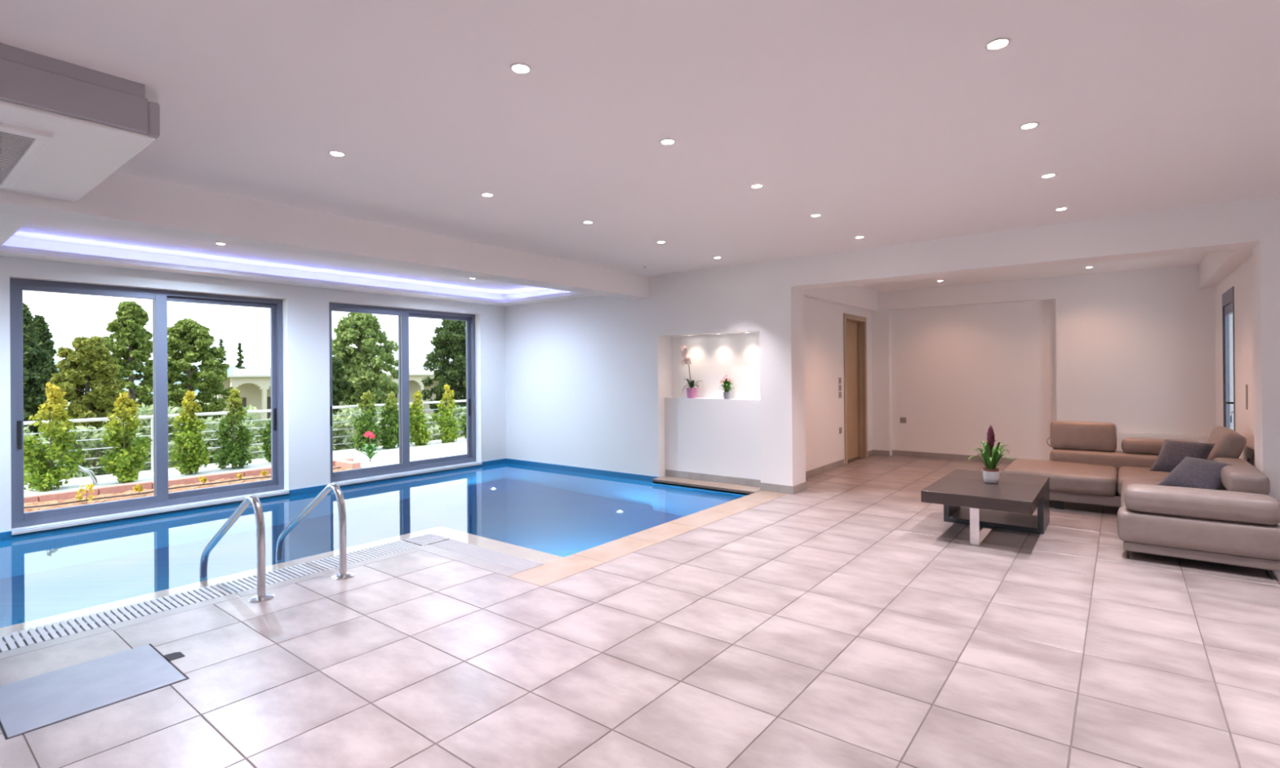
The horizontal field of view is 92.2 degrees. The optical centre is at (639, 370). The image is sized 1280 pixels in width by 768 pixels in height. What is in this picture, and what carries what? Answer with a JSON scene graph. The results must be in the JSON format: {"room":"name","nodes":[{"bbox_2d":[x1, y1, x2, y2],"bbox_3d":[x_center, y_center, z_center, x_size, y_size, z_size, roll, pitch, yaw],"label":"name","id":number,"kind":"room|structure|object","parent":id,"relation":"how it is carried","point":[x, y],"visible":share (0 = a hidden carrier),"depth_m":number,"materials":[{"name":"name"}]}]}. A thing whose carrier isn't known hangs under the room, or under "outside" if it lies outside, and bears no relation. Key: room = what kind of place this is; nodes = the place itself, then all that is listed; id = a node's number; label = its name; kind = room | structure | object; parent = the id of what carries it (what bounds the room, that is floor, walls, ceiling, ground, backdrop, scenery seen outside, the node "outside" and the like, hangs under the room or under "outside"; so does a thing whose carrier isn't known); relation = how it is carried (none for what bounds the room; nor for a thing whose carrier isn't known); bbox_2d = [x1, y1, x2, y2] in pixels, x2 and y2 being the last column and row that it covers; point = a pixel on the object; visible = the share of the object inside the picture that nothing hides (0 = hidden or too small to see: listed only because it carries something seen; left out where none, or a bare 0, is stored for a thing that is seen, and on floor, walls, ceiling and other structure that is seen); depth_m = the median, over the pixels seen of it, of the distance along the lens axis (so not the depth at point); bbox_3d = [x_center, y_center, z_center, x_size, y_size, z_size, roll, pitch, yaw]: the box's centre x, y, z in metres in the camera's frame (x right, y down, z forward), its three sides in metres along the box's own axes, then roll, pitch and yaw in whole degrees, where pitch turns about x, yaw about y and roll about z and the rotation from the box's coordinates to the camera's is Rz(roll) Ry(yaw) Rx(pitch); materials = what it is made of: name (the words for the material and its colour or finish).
{"room":"indoor swimming pool","nodes":[
{"label":"indoor swimming pool","id":0,"kind":"room"},
{"bbox_2d":[0,236,506,532],"bbox_3d":[-4.787,0.696,6.514,0.300,4.300,9.350,-1,0,38],"label":"wall","id":1,"kind":"structure","parent":0,"point":[305,309],"depth_m":7.25,"materials":[{"name":"white paint"}]},
{"bbox_2d":[9,277,289,535],"bbox_3d":[-4.914,0.298,6.364,0.360,2.258,2.269,-1,0,38],"label":"window","id":2,"kind":"structure","parent":1,"relation":"in","point":[161,499],"depth_m":6.30,"materials":[{"name":"silver metal"}]},
{"bbox_2d":[0,244,600,306],"bbox_3d":[-2.854,-1.038,6.717,2.520,0.047,5.595,-1,0,38],"label":"cove","id":3,"kind":"object","parent":1,"relation":"attached to","point":[5,251],"visible":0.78,"depth_m":6.64,"materials":[{"name":"white paint"}]},
{"bbox_2d":[328,302,482,485],"bbox_3d":[-3.224,0.281,8.523,0.360,2.273,2.253,-1,0,38],"label":"window","id":4,"kind":"structure","parent":1,"relation":"in","point":[405,465],"depth_m":8.49,"materials":[{"name":"silver metal"}]},
{"bbox_2d":[0,0,1279,294],"bbox_3d":[0.685,-1.366,4.411,11.540,0.273,12.800,-1,0,38],"label":"ceiling","id":5,"kind":"structure","parent":0,"point":[891,122],"depth_m":2.96,"materials":[{"name":"white paint"}]},
{"bbox_2d":[0,213,32,246],"bbox_3d":[-5.484,-1.092,3.359,2.520,0.177,2.935,-1,0,38],"label":"soffit","id":6,"kind":"structure","parent":5,"relation":"attached to","point":[10,224],"depth_m":4.25,"materials":[{"name":"white paint"}]},
{"bbox_2d":[0,43,159,202],"bbox_3d":[-3.314,-1.081,2.282,1.553,0.239,2.115,-1,0,38],"label":"air conditioner","id":7,"kind":"object","parent":5,"relation":"hanging from","point":[65,127],"visible":1,"depth_m":2.55,"materials":[{"name":"grey plastic"}]},
{"bbox_2d":[0,122,53,189],"bbox_3d":[-3.229,-0.975,2.473,1.120,0.026,1.120,-1,0,38],"label":"grille","id":8,"kind":"object","parent":7,"relation":"attached to","point":[21,147],"depth_m":2.71,"materials":[{"name":"white metal"}]},
{"bbox_2d":[0,173,648,299],"bbox_3d":[-2.733,-1.063,4.568,0.320,0.277,8.830,-1,0,38],"label":"beam","id":9,"kind":"structure","parent":5,"relation":"attached to","point":[120,202],"depth_m":4.60,"materials":[{"name":"white paint"}]},
{"bbox_2d":[328,151,346,156],"bbox_3d":[-1.688,-1.209,3.434,0.089,0.005,0.089,-1,0,38],"label":"recessed light","id":10,"kind":"object","parent":5,"relation":"in","point":[336,153],"visible":1,"depth_m":3.43,"materials":[{"name":"white"}]},
{"bbox_2d":[480,192,493,196],"bbox_3d":[-1.052,-1.213,4.247,0.089,0.005,0.089,-1,0,38],"label":"recessed light","id":11,"kind":"object","parent":5,"relation":"in","point":[484,194],"visible":1,"depth_m":4.24,"materials":[{"name":"white"}]},
{"bbox_2d":[509,62,531,74],"bbox_3d":[-0.482,-1.221,2.489,0.089,0.005,0.089,-1,0,38],"label":"recessed light","id":12,"kind":"object","parent":5,"relation":"in","point":[517,68],"visible":1,"depth_m":2.48,"materials":[{"name":"white"}]},
{"bbox_2d":[582,220,593,223],"bbox_3d":[-0.426,-1.216,5.046,0.089,0.005,0.089,-1,0,38],"label":"recessed light","id":13,"kind":"object","parent":5,"relation":"in","point":[586,221],"visible":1,"depth_m":5.05,"materials":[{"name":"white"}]},
{"bbox_2d":[659,137,675,145],"bbox_3d":[0.148,-1.224,3.295,0.089,0.005,0.089,-1,0,38],"label":"recessed light","id":14,"kind":"object","parent":5,"relation":"in","point":[668,141],"visible":1,"depth_m":3.29,"materials":[{"name":"white"}]},
{"bbox_2d":[750,183,763,188],"bbox_3d":[0.777,-1.228,4.098,0.089,0.005,0.089,-1,0,38],"label":"recessed light","id":15,"kind":"object","parent":5,"relation":"in","point":[756,185],"visible":1,"depth_m":4.09,"materials":[{"name":"white"}]},
{"bbox_2d":[809,213,821,217],"bbox_3d":[1.394,-1.232,4.885,0.089,0.005,0.089,-1,0,38],"label":"recessed light","id":16,"kind":"object","parent":5,"relation":"in","point":[813,215],"visible":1,"depth_m":4.89,"materials":[{"name":"white"}]},
{"bbox_2d":[984,37,1011,50],"bbox_3d":[1.353,-1.236,2.331,0.089,0.005,0.089,-1,0,38],"label":"recessed light","id":17,"kind":"object","parent":5,"relation":"in","point":[998,43],"visible":1,"depth_m":2.33,"materials":[{"name":"white"}]},
{"bbox_2d":[791,198,1260,289],"bbox_3d":[3.197,-1.091,5.758,3.650,0.312,0.357,-1,0,38],"label":"beam","id":18,"kind":"structure","parent":5,"relation":"attached to","point":[1231,225],"depth_m":5.31,"materials":[{"name":"white paint"}]},
{"bbox_2d":[1018,121,1039,129],"bbox_3d":[1.970,-1.240,3.118,0.089,0.005,0.089,-1,0,38],"label":"recessed light","id":19,"kind":"object","parent":5,"relation":"in","point":[1034,124],"visible":1,"depth_m":3.12,"materials":[{"name":"white"}]},
{"bbox_2d":[1040,173,1057,177],"bbox_3d":[2.603,-1.243,3.926,0.089,0.005,0.089,-1,0,38],"label":"recessed light","id":20,"kind":"object","parent":5,"relation":"in","point":[1050,175],"visible":1,"depth_m":3.92,"materials":[{"name":"white"}]},
{"bbox_2d":[1054,207,1067,210],"bbox_3d":[3.247,-1.247,4.749,0.089,0.005,0.089,-1,0,38],"label":"recessed light","id":21,"kind":"object","parent":5,"relation":"in","point":[1060,208],"visible":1,"depth_m":4.75,"materials":[{"name":"white"}]},
{"bbox_2d":[0,455,1279,767],"bbox_3d":[1.935,1.436,3.508,7.900,0.200,12.300,-1,0,38],"label":"floor","id":22,"kind":"structure","parent":0,"point":[839,621],"depth_m":2.88,"materials":[{"name":"grey tile"}]},
{"bbox_2d":[0,644,188,739],"bbox_3d":[-2.387,1.372,2.715,0.583,0.012,0.632,-1,0,38],"label":"floor hatch","id":23,"kind":"object","parent":22,"relation":"on","point":[32,704],"visible":1,"depth_m":2.66,"materials":[{"name":"grey"}]},
{"bbox_2d":[199,494,275,603],"bbox_3d":[-2.657,1.113,4.006,1.094,0.698,0.144,-1,0,38],"label":"pool handrail","id":24,"kind":"object","parent":22,"relation":"on","point":[261,596],"visible":0.94,"depth_m":3.72,"materials":[{"name":"silver metal"}]},
{"bbox_2d":[0,544,521,659],"bbox_3d":[-2.777,1.398,2.555,1.113,0.050,4.989,-1,0,38],"label":"coping","id":25,"kind":"object","parent":22,"relation":"on","point":[482,564],"visible":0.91,"depth_m":3.82,"materials":[{"name":"grey tile"}]},
{"bbox_2d":[275,482,355,580],"bbox_3d":[-2.355,1.111,4.400,1.094,0.698,0.144,-1,0,38],"label":"pool handrail","id":26,"kind":"object","parent":22,"relation":"on","point":[344,574],"visible":0.98,"depth_m":4.12,"materials":[{"name":"silver metal"}]},
{"bbox_2d":[0,458,750,652],"bbox_3d":[-2.899,2.100,4.902,4.640,1.456,8.530,-1,0,38],"label":"swimming pool","id":27,"kind":"object","parent":22,"relation":"in","point":[533,555],"visible":0.04,"depth_m":5.13,"materials":[{"name":"tile"}]},
{"bbox_2d":[0,540,419,652],"bbox_3d":[-2.700,1.390,3.796,0.284,0.029,2.861,-1,0,38],"label":"overflow grating","id":28,"kind":"object","parent":27,"relation":"on","point":[64,628],"visible":0.8,"depth_m":3.70,"materials":[{"name":"grey plastic"}]},
{"bbox_2d":[0,462,744,627],"bbox_3d":[-2.982,1.439,4.967,4.409,0.001,8.495,-1,0,38],"label":"pool water","id":29,"kind":"object","parent":27,"relation":"in","point":[560,513],"visible":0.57,"depth_m":5.63,"materials":[{"name":"blue liquid"}]},
{"bbox_2d":[403,533,449,546],"bbox_3d":[-1.740,1.384,5.021,0.282,0.029,0.248,-1,0,38],"label":"grate","id":30,"kind":"object","parent":27,"relation":"on","point":[428,539],"visible":0.81,"depth_m":5.00,"materials":[{"name":"grey plastic"}]},
{"bbox_2d":[429,538,543,571],"bbox_3d":[-1.171,1.379,4.603,1.090,0.029,0.208,-1,0,38],"label":"overflow grating","id":31,"kind":"object","parent":27,"relation":"on","point":[517,563],"visible":0.84,"depth_m":4.56,"materials":[{"name":"grey plastic"}]},
{"bbox_2d":[508,475,787,586],"bbox_3d":[-0.144,1.382,5.922,1.770,0.050,3.799,-1,0,38],"label":"coping","id":32,"kind":"object","parent":27,"relation":"on","point":[544,575],"visible":0.84,"depth_m":5.08,"materials":[{"name":"grey tile"}]},
{"bbox_2d":[920,469,1049,546],"bbox_3d":[2.906,1.134,5.134,0.745,0.395,1.290,-1,0,38],"label":"coffee table","id":33,"kind":"object","parent":22,"relation":"on","point":[1019,494],"visible":0.98,"depth_m":5.01,"materials":[{"name":"grey"}]},
{"bbox_2d":[982,470,999,483],"bbox_3d":[2.947,0.887,5.170,0.126,0.098,0.126,-1,0,38],"label":"pot","id":34,"kind":"object","parent":33,"relation":"on","point":[988,476],"depth_m":5.12,"materials":[{"name":"white"}]},
{"bbox_2d":[982,466,999,471],"bbox_3d":[2.946,0.837,5.170,0.120,0.038,0.120,-1,0,38],"label":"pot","id":35,"kind":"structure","parent":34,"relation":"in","point":[987,468],"depth_m":5.14,"materials":[{"name":"brown"}]},
{"bbox_2d":[967,424,1017,483],"bbox_3d":[2.954,0.693,5.160,0.353,0.485,0.340,0,0,-29],"label":"bromeliad","id":36,"kind":"object","parent":33,"relation":"on","point":[991,455],"visible":1,"depth_m":5.14,"materials":[{"name":"green"}]},
{"bbox_2d":[1002,421,1279,578],"bbox_3d":[4.167,0.920,5.425,1.792,0.802,2.750,-1,0,38],"label":"sofa","id":37,"kind":"object","parent":22,"relation":"on","point":[1235,524],"visible":0.81,"depth_m":4.29,"materials":[{"name":"brown leather"}]},
{"bbox_2d":[1149,439,1215,472],"bbox_3d":[4.645,0.742,5.282,0.254,0.265,0.360,0,0,-24],"label":"throw pillow","id":38,"kind":"object","parent":37,"relation":"on","point":[1172,453],"visible":0.69,"depth_m":5.26,"materials":[{"name":"fabric"}]},
{"bbox_2d":[1157,456,1233,489],"bbox_3d":[4.286,0.809,4.726,0.315,0.251,0.400,0,0,-17],"label":"throw pillow","id":39,"kind":"object","parent":37,"relation":"on","point":[1192,473],"visible":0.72,"depth_m":4.69,"materials":[{"name":"fabric"}]},
{"bbox_2d":[505,257,805,485],"bbox_3d":[-0.061,0.661,8.421,4.790,4.300,0.520,-1,0,38],"label":"wall","id":40,"kind":"structure","parent":0,"point":[595,382],"depth_m":7.89,"materials":[{"name":"white paint"}]},
{"bbox_2d":[680,345,701,398],"bbox_3d":[0.649,0.005,7.804,0.301,0.679,0.132,-1,0,38],"label":"orchid","id":41,"kind":"object","parent":40,"relation":"in","point":[691,392],"visible":1,"depth_m":7.79,"materials":[{"name":"pink"}]},
{"bbox_2d":[719,374,734,399],"bbox_3d":[1.044,0.195,7.465,0.208,0.291,0.203,0,0,4],"label":"kalanchoe","id":42,"kind":"object","parent":40,"relation":"in","point":[726,382],"visible":1,"depth_m":7.43,"materials":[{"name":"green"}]},
{"bbox_2d":[723,391,730,399],"bbox_3d":[1.051,0.298,7.462,0.090,0.085,0.090,-1,0,38],"label":"pot","id":43,"kind":"object","parent":40,"relation":"in","point":[726,394],"depth_m":7.43,"materials":[{"name":"grey"}]},
{"bbox_2d":[665,469,806,493],"bbox_3d":[1.070,1.308,7.426,1.816,0.085,0.368,-1,0,38],"label":"baseboard","id":44,"kind":"structure","parent":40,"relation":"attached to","point":[703,477],"depth_m":7.29,"materials":[{"name":"grey tile"}]},
{"bbox_2d":[804,284,877,471],"bbox_3d":[2.744,-0.086,8.639,0.270,2.850,3.613,-1,0,38],"label":"wall","id":45,"kind":"structure","parent":0,"point":[824,308],"depth_m":8.31,"materials":[{"name":"white paint"}]},
{"bbox_2d":[805,449,873,478],"bbox_3d":[2.689,1.297,8.486,0.013,0.085,3.269,-1,0,38],"label":"baseboard","id":46,"kind":"structure","parent":45,"relation":"attached to","point":[821,469],"depth_m":8.22,"materials":[{"name":"grey tile"}]},
{"bbox_2d":[843,313,867,464],"bbox_3d":[3.142,0.257,9.207,0.192,2.160,0.950,-1,0,38],"label":"door","id":47,"kind":"structure","parent":45,"relation":"in","point":[855,327],"depth_m":9.43,"materials":[{"name":"brown wood"}]},
{"bbox_2d":[871,265,1216,460],"bbox_3d":[5.429,-0.108,8.621,4.180,2.850,0.330,-1,0,38],"label":"wall","id":48,"kind":"structure","parent":0,"point":[1134,351],"depth_m":8.50,"materials":[{"name":"white paint"}]},
{"bbox_2d":[900,417,906,422],"bbox_3d":[4.103,0.770,9.610,0.090,0.085,0.013,-1,0,38],"label":"wall socket","id":49,"kind":"object","parent":48,"relation":"attached to","point":[902,420],"visible":1,"depth_m":9.61,"materials":[{"name":"grey"}]},
{"bbox_2d":[873,449,1026,464],"bbox_3d":[5.309,1.276,8.587,3.986,0.085,0.142,-1,0,38],"label":"baseboard","id":50,"kind":"structure","parent":48,"relation":"attached to","point":[876,452],"depth_m":9.31,"materials":[{"name":"grey tile"}]},
{"bbox_2d":[1119,431,1209,451],"bbox_3d":[6.453,0.999,7.547,0.920,0.455,0.106,-1,0,38],"label":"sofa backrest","id":51,"kind":"object","parent":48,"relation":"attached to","point":[1201,438],"visible":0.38,"depth_m":7.54,"materials":[{"name":"beige"}]},
{"bbox_2d":[1198,248,1254,466],"bbox_3d":[5.835,-0.116,6.009,0.320,2.850,3.283,-1,0,38],"label":"wall","id":52,"kind":"structure","parent":0,"point":[1221,271],"depth_m":5.82,"materials":[{"name":"white paint"}]},
{"bbox_2d":[1222,286,1235,431],"bbox_3d":[6.099,0.237,6.402,0.103,2.140,0.840,-1,0,38],"label":"window","id":53,"kind":"structure","parent":52,"relation":"in","point":[1228,297],"depth_m":6.61,"materials":[{"name":"silver metal"}]},
{"bbox_2d":[1245,384,1248,409],"bbox_3d":[5.381,0.232,5.465,0.009,0.220,0.050,-1,0,38],"label":"wall plate","id":54,"kind":"object","parent":52,"relation":"attached to","point":[1246,393],"visible":1,"depth_m":5.45,"materials":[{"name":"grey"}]},
{"bbox_2d":[1252,195,1279,525],"bbox_3d":[5.626,-0.119,3.861,2.500,2.850,0.357,-1,0,38],"label":"wall pier","id":55,"kind":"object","parent":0,"point":[1266,253],"visible":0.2,"depth_m":4.47,"materials":[{"name":"white paint"}]},
{"label":"outside","id":56,"kind":"structure","parent":0,"visible":0},
{"bbox_2d":[53,360,398,394],"bbox_3d":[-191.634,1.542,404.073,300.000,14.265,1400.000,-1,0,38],"label":"hills","id":57,"kind":"structure","parent":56,"point":[231,371],"depth_m":273.70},
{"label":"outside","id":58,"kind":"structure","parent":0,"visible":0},
{"bbox_2d":[23,437,466,495],"bbox_3d":[-3.688,2.069,13.058,6.060,0.588,44.000,-1,0,38],"label":"ground","id":59,"kind":"structure","parent":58,"point":[103,480],"depth_m":10.79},
{"bbox_2d":[23,382,86,491],"bbox_3d":[-8.987,1.024,9.418,0.735,1.722,0.618,0,0,-10],"label":"conifer shrub","id":60,"kind":"object","parent":59,"relation":"on","point":[44,473],"visible":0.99,"depth_m":9.37,"materials":[{"name":"green plant"}]},
{"bbox_2d":[55,464,97,484],"bbox_3d":[-8.992,1.631,9.628,0.783,0.348,0.094,0,0,-39],"label":"handrail","id":61,"kind":"object","parent":59,"relation":"on","point":[90,473],"visible":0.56,"depth_m":9.79,"materials":[{"name":"silver metal"}]},
{"bbox_2d":[97,391,152,483],"bbox_3d":[-8.310,1.110,9.921,0.664,1.574,0.641,0,0,-13],"label":"conifer shrub","id":62,"kind":"object","parent":59,"relation":"on","point":[122,463],"visible":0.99,"depth_m":9.88,"materials":[{"name":"green plant"}]},
{"bbox_2d":[23,466,356,512],"bbox_3d":[-6.888,1.763,6.989,3.570,0.080,8.500,-1,0,38],"label":"soil bed","id":63,"kind":"object","parent":59,"relation":"on","point":[128,492],"visible":0.09,"depth_m":8.80,"materials":[{"name":"soil"}]},
{"bbox_2d":[75,483,96,502],"bbox_3d":[-7.359,1.628,8.181,0.215,0.251,0.209,-1,0,38],"label":"seedling","id":64,"kind":"object","parent":63,"relation":"on","point":[91,486],"visible":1,"depth_m":8.18,"materials":[{"name":"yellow plant"}]},
{"bbox_2d":[132,484,143,493],"bbox_3d":[-7.161,1.682,8.805,0.148,0.143,0.093,0,0,13],"label":"seedling","id":65,"kind":"object","parent":63,"relation":"on","point":[138,488],"visible":0.99,"depth_m":8.79,"materials":[{"name":"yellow plant"}]},
{"bbox_2d":[23,466,341,508],"bbox_3d":[-7.365,1.729,8.333,0.172,0.019,6.635,-1,0,38],"label":"irrigation hose","id":66,"kind":"object","parent":63,"relation":"on","point":[340,467],"visible":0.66,"depth_m":8.65,"materials":[{"name":"grey"}]},
{"bbox_2d":[198,475,208,484],"bbox_3d":[-6.741,1.689,9.509,0.095,0.124,0.124,-1,0,38],"label":"seedling","id":67,"kind":"object","parent":63,"relation":"on","point":[202,479],"visible":0.98,"depth_m":9.51,"materials":[{"name":"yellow plant"}]},
{"bbox_2d":[236,473,242,479],"bbox_3d":[-6.473,1.707,9.951,0.079,0.104,0.094,0,0,0],"label":"seedling","id":68,"kind":"object","parent":63,"relation":"on","point":[238,475],"visible":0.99,"depth_m":9.95,"materials":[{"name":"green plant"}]},
{"bbox_2d":[260,470,267,475],"bbox_3d":[-6.290,1.709,10.294,0.107,0.098,0.094,0,0,-13],"label":"seedling","id":69,"kind":"object","parent":63,"relation":"on","point":[263,473],"visible":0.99,"depth_m":10.28,"materials":[{"name":"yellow plant"}]},
{"bbox_2d":[169,390,213,475],"bbox_3d":[-7.857,1.114,10.762,0.637,1.553,0.604,-1,0,38],"label":"conifer shrub","id":70,"kind":"object","parent":59,"relation":"on","point":[189,442],"visible":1,"depth_m":10.70,"materials":[{"name":"green plant"}]},
{"bbox_2d":[23,457,360,502],"bbox_3d":[-7.934,1.742,8.176,0.800,0.133,8.670,-1,0,38],"label":"kerb","id":71,"kind":"object","parent":59,"relation":"on","point":[346,462],"visible":0.43,"depth_m":9.28,"materials":[{"name":"brick"}]},
{"bbox_2d":[212,386,254,469],"bbox_3d":[-7.544,1.083,11.443,0.705,1.585,0.592,-1,0,24],"label":"conifer shrub","id":72,"kind":"object","parent":59,"relation":"on","point":[233,453],"visible":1,"depth_m":11.39,"materials":[{"name":"green plant"}]},
{"bbox_2d":[23,400,466,474],"bbox_3d":[-6.571,1.286,14.042,0.060,1.028,30.000,-1,0,38],"label":"terrace railing","id":73,"kind":"object","parent":59,"relation":"on","point":[91,420],"visible":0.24,"depth_m":11.67,"materials":[{"name":"white"}]},
{"bbox_2d":[257,417,271,462],"bbox_3d":[-7.210,1.291,12.215,0.675,1.167,0.619,0,0,-7],"label":"conifer shrub","id":74,"kind":"object","parent":59,"relation":"on","point":[266,438],"visible":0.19,"depth_m":12.11,"materials":[{"name":"green plant"}]},
{"bbox_2d":[350,391,382,451],"bbox_3d":[-6.166,1.187,13.883,0.652,1.484,0.691,-1,0,38],"label":"conifer shrub","id":75,"kind":"object","parent":59,"relation":"on","point":[360,440],"visible":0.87,"depth_m":13.82,"materials":[{"name":"green plant"}]},
{"bbox_2d":[377,391,399,448],"bbox_3d":[-5.775,1.192,14.335,0.588,1.446,0.584,-1,0,38],"label":"conifer shrub","id":76,"kind":"object","parent":59,"relation":"on","point":[391,433],"visible":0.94,"depth_m":14.22,"materials":[{"name":"green plant"}]},
{"bbox_2d":[409,390,431,446],"bbox_3d":[-5.371,1.181,14.861,0.624,1.448,0.585,0,0,-32],"label":"conifer shrub","id":77,"kind":"object","parent":59,"relation":"on","point":[420,436],"visible":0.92,"depth_m":14.75,"materials":[{"name":"green plant"}]},
{"bbox_2d":[431,384,461,443],"bbox_3d":[-4.829,1.097,15.312,0.750,1.540,0.666,-1,0,38],"label":"conifer shrub","id":78,"kind":"object","parent":59,"relation":"on","point":[450,428],"visible":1,"depth_m":15.23,"materials":[{"name":"green plant"}]},
{"bbox_2d":[458,413,466,439],"bbox_3d":[-4.420,1.356,16.207,0.583,1.114,0.709,-1,0,38],"label":"conifer shrub","id":79,"kind":"object","parent":59,"relation":"on","point":[463,424],"visible":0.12,"depth_m":16.03,"materials":[{"name":"green plant"}]},
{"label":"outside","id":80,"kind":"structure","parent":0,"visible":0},
{"bbox_2d":[65,400,440,446],"bbox_3d":[-43.805,4.385,85.122,146.000,3.399,220.000,-1,0,38],"label":"hillside","id":81,"kind":"structure","parent":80,"point":[435,424],"depth_m":62.85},
{"bbox_2d":[23,425,35,483],"bbox_3d":[-14.381,2.021,13.289,2.214,2.347,2.504,-1,0,38],"label":"bush","id":82,"kind":"object","parent":81,"relation":"on","point":[28,431],"visible":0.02,"depth_m":13.70,"materials":[{"name":"green plant"}]},
{"bbox_2d":[22,302,66,438],"bbox_3d":[-28.487,1.175,28.345,3.592,8.868,3.374,0,0,5],"label":"fir tree","id":83,"kind":"object","parent":81,"relation":"on","point":[36,362],"visible":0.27,"depth_m":28.28,"materials":[{"name":"green plant"}]},
{"bbox_2d":[31,314,67,409],"bbox_3d":[-33.829,1.458,34.769,3.232,9.265,3.408,-1,0,35],"label":"fir tree","id":84,"kind":"object","parent":81,"relation":"on","point":[43,335],"visible":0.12,"depth_m":34.66,"materials":[{"name":"green plant"}]},
{"bbox_2d":[36,335,125,469],"bbox_3d":[-24.018,1.767,26.823,2.812,6.647,2.951,0,0,3],"label":"broad tree","id":85,"kind":"object","parent":81,"relation":"on","point":[86,367],"visible":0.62,"depth_m":26.44,"materials":[{"name":"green plant"}]},
{"bbox_2d":[23,425,146,483],"bbox_3d":[-11.135,1.921,12.361,1.806,1.809,2.017,-1,0,32],"label":"bush","id":86,"kind":"object","parent":81,"relation":"on","point":[96,434],"visible":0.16,"depth_m":12.12,"materials":[{"name":"green plant"}]},
{"bbox_2d":[102,300,176,442],"bbox_3d":[-29.915,0.947,36.441,4.160,10.234,3.991,-1,0,38],"label":"pine tree","id":87,"kind":"object","parent":81,"relation":"on","point":[132,343],"visible":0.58,"depth_m":35.88,"materials":[{"name":"green plant"}]},
{"bbox_2d":[90,403,192,474],"bbox_3d":[-12.828,2.027,15.864,2.232,2.440,2.635,-1,0,38],"label":"bush","id":88,"kind":"object","parent":81,"relation":"on","point":[145,422],"visible":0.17,"depth_m":15.69,"materials":[{"name":"green plant"}]},
{"bbox_2d":[142,317,235,440],"bbox_3d":[-30.758,1.234,42.080,5.761,9.697,6.270,0,0,-33],"label":"pine tree","id":89,"kind":"object","parent":81,"relation":"on","point":[186,332],"visible":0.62,"depth_m":41.25,"materials":[{"name":"green plant"}]},
{"bbox_2d":[168,415,266,468],"bbox_3d":[-9.860,1.935,14.264,1.880,1.810,2.048,-1,0,38],"label":"bush","id":90,"kind":"object","parent":81,"relation":"on","point":[206,435],"visible":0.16,"depth_m":13.87,"materials":[{"name":"green plant"}]},
{"bbox_2d":[213,338,226,398],"bbox_3d":[-44.264,1.414,65.146,1.709,9.636,1.521,-1,0,38],"label":"cypress tree","id":91,"kind":"object","parent":81,"relation":"on","point":[221,340],"visible":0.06,"depth_m":65.06,"materials":[{"name":"green plant"}]},
{"bbox_2d":[234,342,245,368],"bbox_3d":[-43.159,1.566,66.584,1.529,9.320,1.516,0,0,5],"label":"cypress tree","id":92,"kind":"object","parent":81,"relation":"on","point":[239,360],"visible":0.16,"depth_m":66.44,"materials":[{"name":"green plant"}]},
{"bbox_2d":[235,404,271,457],"bbox_3d":[-11.121,2.101,18.218,2.294,2.240,2.432,-1,0,38],"label":"bush","id":93,"kind":"object","parent":81,"relation":"on","point":[251,416],"visible":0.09,"depth_m":17.79,"materials":[{"name":"green plant"}]},
{"bbox_2d":[217,368,462,430],"bbox_3d":[-29.818,2.887,65.210,8.600,6.250,26.900,-1,0,38],"label":"house","id":94,"kind":"structure","parent":81,"relation":"on","point":[254,385],"depth_m":56.92,"materials":[{"name":"beige"}]},
{"bbox_2d":[332,356,351,438],"bbox_3d":[-15.658,1.731,30.265,2.986,5.632,2.622,-1,0,38],"label":"broad tree","id":95,"kind":"object","parent":81,"relation":"on","point":[338,372],"visible":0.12,"depth_m":30.44,"materials":[{"name":"green plant"}]},
{"bbox_2d":[332,416,356,450],"bbox_3d":[-8.569,1.961,16.117,1.826,1.766,1.997,-1,0,38],"label":"bush","id":96,"kind":"object","parent":81,"relation":"on","point":[335,425],"visible":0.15,"depth_m":16.16,"materials":[{"name":"green plant"}]},
{"bbox_2d":[332,404,384,449],"bbox_3d":[-9.362,2.183,21.124,2.275,2.158,2.349,-1,0,38],"label":"bush","id":97,"kind":"object","parent":81,"relation":"on","point":[346,411],"visible":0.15,"depth_m":20.48,"materials":[{"name":"green plant"}]},
{"bbox_2d":[332,312,398,427],"bbox_3d":[-16.476,0.725,36.400,4.313,8.643,4.530,0,0,7],"label":"broad tree","id":98,"kind":"object","parent":81,"relation":"on","point":[363,369],"visible":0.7,"depth_m":35.77,"materials":[{"name":"green plant"}]},
{"bbox_2d":[355,408,429,446],"bbox_3d":[-7.337,1.955,18.265,1.906,1.830,1.982,-1,0,38],"label":"bush","id":99,"kind":"object","parent":81,"relation":"on","point":[379,443],"visible":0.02,"depth_m":17.90,"materials":[{"name":"green plant"}]},
{"bbox_2d":[419,319,466,425],"bbox_3d":[-14.909,0.669,50.340,5.598,10.382,5.577,-1,0,26],"label":"broad tree","id":100,"kind":"object","parent":81,"relation":"on","point":[451,342],"visible":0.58,"depth_m":49.30,"materials":[{"name":"green plant"}]},
{"bbox_2d":[426,404,466,440],"bbox_3d":[-6.037,1.963,20.125,1.819,1.842,1.969,-1,0,19],"label":"bush","id":101,"kind":"object","parent":81,"relation":"on","point":[457,411],"visible":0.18,"depth_m":19.63,"materials":[{"name":"green plant"}]},
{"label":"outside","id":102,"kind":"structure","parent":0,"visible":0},
{"bbox_2d":[333,440,466,468],"bbox_3d":[-2.596,1.778,13.662,5.040,0.074,6.900,-1,0,38],"label":"paving","id":103,"kind":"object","parent":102,"point":[391,456],"visible":0.27,"depth_m":13.03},
{"bbox_2d":[356,431,382,462],"bbox_3d":[-5.252,1.461,11.952,0.455,0.597,0.431,0,0,1],"label":"flowering plant","id":104,"kind":"object","parent":103,"relation":"on","point":[369,451],"visible":1,"depth_m":11.91,"materials":[{"name":"green plant"}]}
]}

